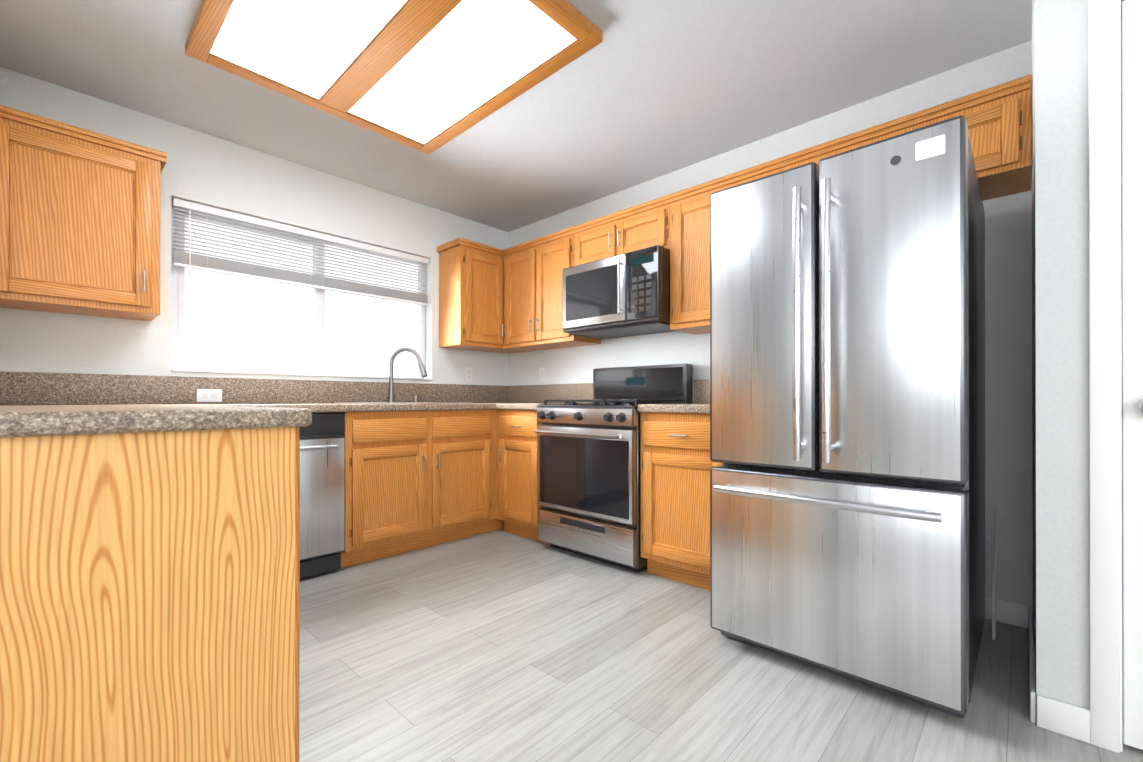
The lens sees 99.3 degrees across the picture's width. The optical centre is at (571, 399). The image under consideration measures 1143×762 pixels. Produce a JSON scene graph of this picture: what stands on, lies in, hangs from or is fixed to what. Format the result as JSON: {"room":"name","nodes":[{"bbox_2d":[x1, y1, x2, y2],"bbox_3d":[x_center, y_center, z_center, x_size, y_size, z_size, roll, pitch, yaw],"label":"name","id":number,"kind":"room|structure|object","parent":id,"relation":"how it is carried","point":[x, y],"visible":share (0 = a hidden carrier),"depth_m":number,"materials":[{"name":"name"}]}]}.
{"room":"kitchen","nodes":[
{"label":"kitchen","id":0,"kind":"room"},
{"bbox_2d":[0,67,507,385],"bbox_3d":[-2.811,-0.272,2.022,0.160,2.440,6.660,0,0,43],"label":"wall","id":1,"kind":"structure","parent":0,"point":[207,170],"depth_m":2.73,"materials":[{"name":"paint"}]},
{"bbox_2d":[0,71,8,85],"bbox_3d":[-2.547,-1.436,2.161,0.038,0.056,0.055,0,0,43],"label":"sensor","id":2,"kind":"object","parent":1,"relation":"attached to","point":[4,80],"visible":0.98,"depth_m":2.17,"materials":[{"name":"white plastic"}]},
{"bbox_2d":[0,105,166,320],"bbox_3d":[-2.266,-0.804,2.232,0.347,0.785,0.596,0,0,43],"label":"upper cabinet","id":3,"kind":"object","parent":1,"relation":"attached to","point":[80,217],"visible":1,"depth_m":2.14,"materials":[{"name":"brown wood"}]},
{"bbox_2d":[171,201,431,379],"bbox_3d":[-1.663,-0.623,3.228,0.147,0.946,1.568,0,0,43],"label":"window","id":4,"kind":"structure","parent":1,"relation":"in","point":[178,360],"depth_m":2.99,"materials":[{"name":"white plastic"}]},
{"bbox_2d":[172,198,428,332],"bbox_3d":[-1.645,-0.732,3.213,0.052,0.726,1.546,0,0,43],"label":"window blinds","id":5,"kind":"object","parent":4,"relation":"attached to","point":[190,260],"visible":0.9,"depth_m":3.05,"materials":[{"name":"white plastic"}]},
{"bbox_2d":[437,238,496,351],"bbox_3d":[-0.788,-0.789,3.842,0.316,0.761,0.399,0,0,43],"label":"upper cabinet","id":6,"kind":"object","parent":1,"relation":"attached to","point":[467,270],"depth_m":3.70,"materials":[{"name":"brown wood"}]},
{"bbox_2d":[465,367,471,380],"bbox_3d":[-0.848,-0.208,4.006,0.008,0.115,0.072,0,0,43],"label":"outlet","id":7,"kind":"object","parent":1,"relation":"attached to","point":[468,373],"visible":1,"depth_m":4.00,"materials":[{"name":"white plastic"}]},
{"bbox_2d":[0,0,1031,231],"bbox_3d":[-0.182,-1.526,-0.369,7.450,0.060,6.700,0,0,43],"label":"ceiling","id":8,"kind":"structure","parent":0,"point":[645,91],"depth_m":2.31,"materials":[{"name":"paint"}]},
{"bbox_2d":[185,0,602,154],"bbox_3d":[-0.747,-1.468,2.002,1.330,0.043,1.140,0,0,43],"label":"ceiling light fixture","id":9,"kind":"object","parent":8,"relation":"attached to","point":[428,77],"visible":1,"depth_m":2.04,"materials":[{"name":"translucent white acrylic"},{"name":"oak"}]},
{"bbox_2d":[299,528,1142,761],"bbox_3d":[-0.182,0.974,-0.374,7.450,0.060,6.700,0,0,43],"label":"floor","id":10,"kind":"structure","parent":0,"point":[500,645],"depth_m":1.63,"materials":[{"name":"plastic"}]},
{"bbox_2d":[0,427,299,761],"bbox_3d":[-1.253,0.507,1.323,0.990,0.880,0.656,0,0,43],"label":"base cabinet","id":11,"kind":"object","parent":10,"relation":"on","point":[149,596],"visible":0.98,"depth_m":0.99,"materials":[{"name":"brown wood"}]},
{"bbox_2d":[0,371,335,437],"bbox_3d":[-1.377,-0.008,1.454,1.430,0.150,0.678,0,0,43],"label":"countertop","id":12,"kind":"structure","parent":11,"relation":"on","point":[32,404],"depth_m":2.21,"materials":[{"name":"stone"}]},
{"bbox_2d":[197,389,221,401],"bbox_3d":[-2.023,-0.022,2.716,0.008,0.072,0.115,0,0,43],"label":"outlet","id":13,"kind":"object","parent":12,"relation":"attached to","point":[209,395],"visible":1,"depth_m":2.71,"materials":[{"name":"white plastic"}]},
{"bbox_2d":[300,412,344,577],"bbox_3d":[-1.646,0.512,2.644,0.635,0.876,0.600,0,0,43],"label":"dishwasher","id":14,"kind":"object","parent":10,"relation":"on","point":[322,492],"visible":0.29,"depth_m":2.60,"materials":[{"name":"silver metal"}]},
{"bbox_2d":[335,410,503,567],"bbox_3d":[-1.127,0.511,3.232,0.647,0.880,2.344,0,0,43],"label":"base cabinet","id":15,"kind":"object","parent":10,"relation":"on","point":[414,480],"visible":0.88,"depth_m":3.00,"materials":[{"name":"brown wood"}]},
{"bbox_2d":[332,381,495,411],"bbox_3d":[-1.348,-0.027,3.003,0.637,0.195,2.984,0,0,43],"label":"countertop","id":16,"kind":"structure","parent":15,"relation":"on","point":[483,397],"depth_m":3.42,"materials":[{"name":"stone"}]},
{"bbox_2d":[335,402,472,403],"bbox_3d":[-1.107,0.137,3.263,0.444,0.236,0.764,0,0,43],"label":"sink","id":17,"kind":"object","parent":16,"relation":"in","point":[397,402],"visible":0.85,"depth_m":3.14,"materials":[{"name":"silver metal"}]},
{"bbox_2d":[387,348,426,401],"bbox_3d":[-1.157,-0.171,3.460,0.252,0.393,0.239,0,0,43],"label":"faucet","id":18,"kind":"object","parent":16,"relation":"on","point":[391,395],"visible":0.94,"depth_m":3.44,"materials":[{"name":"silver metal"}]},
{"bbox_2d":[497,410,547,543],"bbox_3d":[-0.174,0.511,3.505,0.468,0.880,0.647,0,0,43],"label":"base cabinet","id":19,"kind":"object","parent":10,"relation":"on","point":[518,506],"visible":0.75,"depth_m":3.30,"materials":[{"name":"brown wood"}]},
{"bbox_2d":[496,383,592,409],"bbox_3d":[-0.157,-0.026,3.496,0.435,0.195,0.638,0,0,43],"label":"countertop","id":20,"kind":"structure","parent":19,"relation":"on","point":[518,397],"depth_m":3.90,"materials":[{"name":"stone"}]},
{"bbox_2d":[535,363,691,571],"bbox_3d":[0.249,0.363,3.054,0.756,1.175,0.696,0,0,43],"label":"range","id":21,"kind":"object","parent":10,"relation":"on","point":[589,479],"visible":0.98,"depth_m":2.85,"materials":[{"name":"silver metal"}]},
{"bbox_2d":[641,413,723,589],"bbox_3d":[0.746,0.510,2.649,0.512,0.880,0.647,0,0,43],"label":"base cabinet","id":22,"kind":"object","parent":10,"relation":"on","point":[677,463],"visible":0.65,"depth_m":2.47,"materials":[{"name":"brown wood"}]},
{"bbox_2d":[637,379,709,413],"bbox_3d":[0.751,-0.028,2.659,0.515,0.195,0.627,0,0,43],"label":"countertop","id":23,"kind":"structure","parent":22,"relation":"on","point":[701,405],"depth_m":2.53,"materials":[{"name":"stone"}]},
{"bbox_2d":[710,115,997,718],"bbox_3d":[1.144,0.067,1.947,0.819,1.763,1.047,0,0,43],"label":"fridge","id":24,"kind":"object","parent":10,"relation":"on","point":[847,409],"visible":1,"depth_m":1.56,"materials":[{"name":"silver metal"}]},
{"bbox_2d":[508,40,1032,611],"bbox_3d":[2.074,-0.272,1.941,7.100,2.440,0.120,0,0,43],"label":"wall","id":25,"kind":"structure","parent":0,"point":[1008,356],"depth_m":2.11,"materials":[{"name":"paint"}]},
{"bbox_2d":[540,367,545,380],"bbox_3d":[-0.239,-0.208,4.006,0.072,0.115,0.009,0,0,43],"label":"outlet","id":26,"kind":"object","parent":25,"relation":"attached to","point":[542,373],"visible":1,"depth_m":4.00,"materials":[{"name":"white plastic"}]},
{"bbox_2d":[509,227,600,351],"bbox_3d":[-0.156,-0.789,3.717,0.727,0.761,0.317,0,0,43],"label":"upper cabinet","id":27,"kind":"object","parent":25,"relation":"attached to","point":[536,267],"depth_m":3.58,"materials":[{"name":"brown wood"}]},
{"bbox_2d":[573,218,604,265],"bbox_3d":[0.272,-1.028,3.319,0.442,0.286,0.317,0,0,43],"label":"upper cabinet","id":28,"kind":"object","parent":25,"relation":"attached to","point":[588,238],"depth_m":3.26,"materials":[{"name":"brown wood"}]},
{"bbox_2d":[605,195,668,257],"bbox_3d":[0.509,-1.028,3.098,0.442,0.286,0.317,0,0,43],"label":"upper cabinet","id":29,"kind":"object","parent":25,"relation":"attached to","point":[646,225],"depth_m":2.98,"materials":[{"name":"brown wood"}]},
{"bbox_2d":[562,245,674,338],"bbox_3d":[0.339,-0.662,3.153,0.758,0.439,0.466,0,0,43],"label":"microwave","id":30,"kind":"object","parent":29,"relation":"attached to","point":[623,295],"visible":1,"depth_m":2.97,"materials":[{"name":"silver metal"}]},
{"bbox_2d":[669,166,756,333],"bbox_3d":[0.858,-0.791,2.773,0.512,0.761,0.317,0,0,43],"label":"upper cabinet","id":31,"kind":"object","parent":25,"relation":"attached to","point":[689,210],"depth_m":2.74,"materials":[{"name":"brown wood"}]},
{"bbox_2d":[757,135,848,178],"bbox_3d":[1.255,-1.019,2.404,0.572,0.307,0.317,0,0,43],"label":"upper cabinet","id":32,"kind":"object","parent":25,"relation":"attached to","point":[815,154],"depth_m":2.33,"materials":[{"name":"brown wood"}]},
{"bbox_2d":[849,74,1031,200],"bbox_3d":[1.587,-1.020,2.094,0.573,0.307,0.317,0,0,43],"label":"upper cabinet","id":33,"kind":"object","parent":25,"relation":"attached to","point":[998,118],"depth_m":1.88,"materials":[{"name":"brown wood"}]},
{"bbox_2d":[985,597,1022,626],"bbox_3d":[1.545,0.904,2.339,0.979,0.090,0.013,0,0,43],"label":"baseboard","id":34,"kind":"structure","parent":25,"relation":"attached to","point":[1007,612],"depth_m":2.06,"materials":[{"name":"white paint"}]},
{"bbox_2d":[1032,0,1085,708],"bbox_3d":[1.670,-0.272,1.683,0.100,2.440,0.810,0,0,43],"label":"wall","id":35,"kind":"structure","parent":0,"point":[1058,352],"depth_m":1.39,"materials":[{"name":"paint"}]},
{"bbox_2d":[1023,605,1042,727],"bbox_3d":[1.619,0.903,1.709,0.022,0.090,0.810,0,0,43],"label":"baseboard","id":36,"kind":"structure","parent":35,"relation":"attached to","point":[1036,701],"depth_m":1.49,"materials":[{"name":"white paint"}]},
{"bbox_2d":[1085,0,1088,708],"bbox_3d":[2.792,-0.275,0.159,3.620,2.440,0.110,0,0,43],"label":"wall","id":37,"kind":"structure","parent":0,"point":[1087,349],"depth_m":1.35,"materials":[{"name":"paint"}]},
{"bbox_2d":[1088,0,1124,752],"bbox_3d":[1.801,-0.106,1.071,0.914,2.105,0.126,0,0,43],"label":"door frame","id":38,"kind":"structure","parent":37,"relation":"attached to","point":[1105,370],"depth_m":1.32,"materials":[{"name":"white paint"}]},
{"bbox_2d":[1121,0,1142,749],"bbox_3d":[1.773,-0.075,1.041,0.784,2.018,0.103,0,0,43],"label":"pantry door","id":39,"kind":"structure","parent":37,"relation":"in","point":[1132,311],"depth_m":1.31,"materials":[{"name":"white paint"}]},
{"label":"outside","id":40,"kind":"structure","parent":0,"visible":0},
{"bbox_2d":[185,218,417,374],"bbox_3d":[-3.133,-0.194,5.997,0.850,4.300,4.200,0,0,43],"label":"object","id":41,"kind":"structure","parent":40,"point":[238,319],"depth_m":5.49,"materials":[{"name":"white glass"}]}
]}

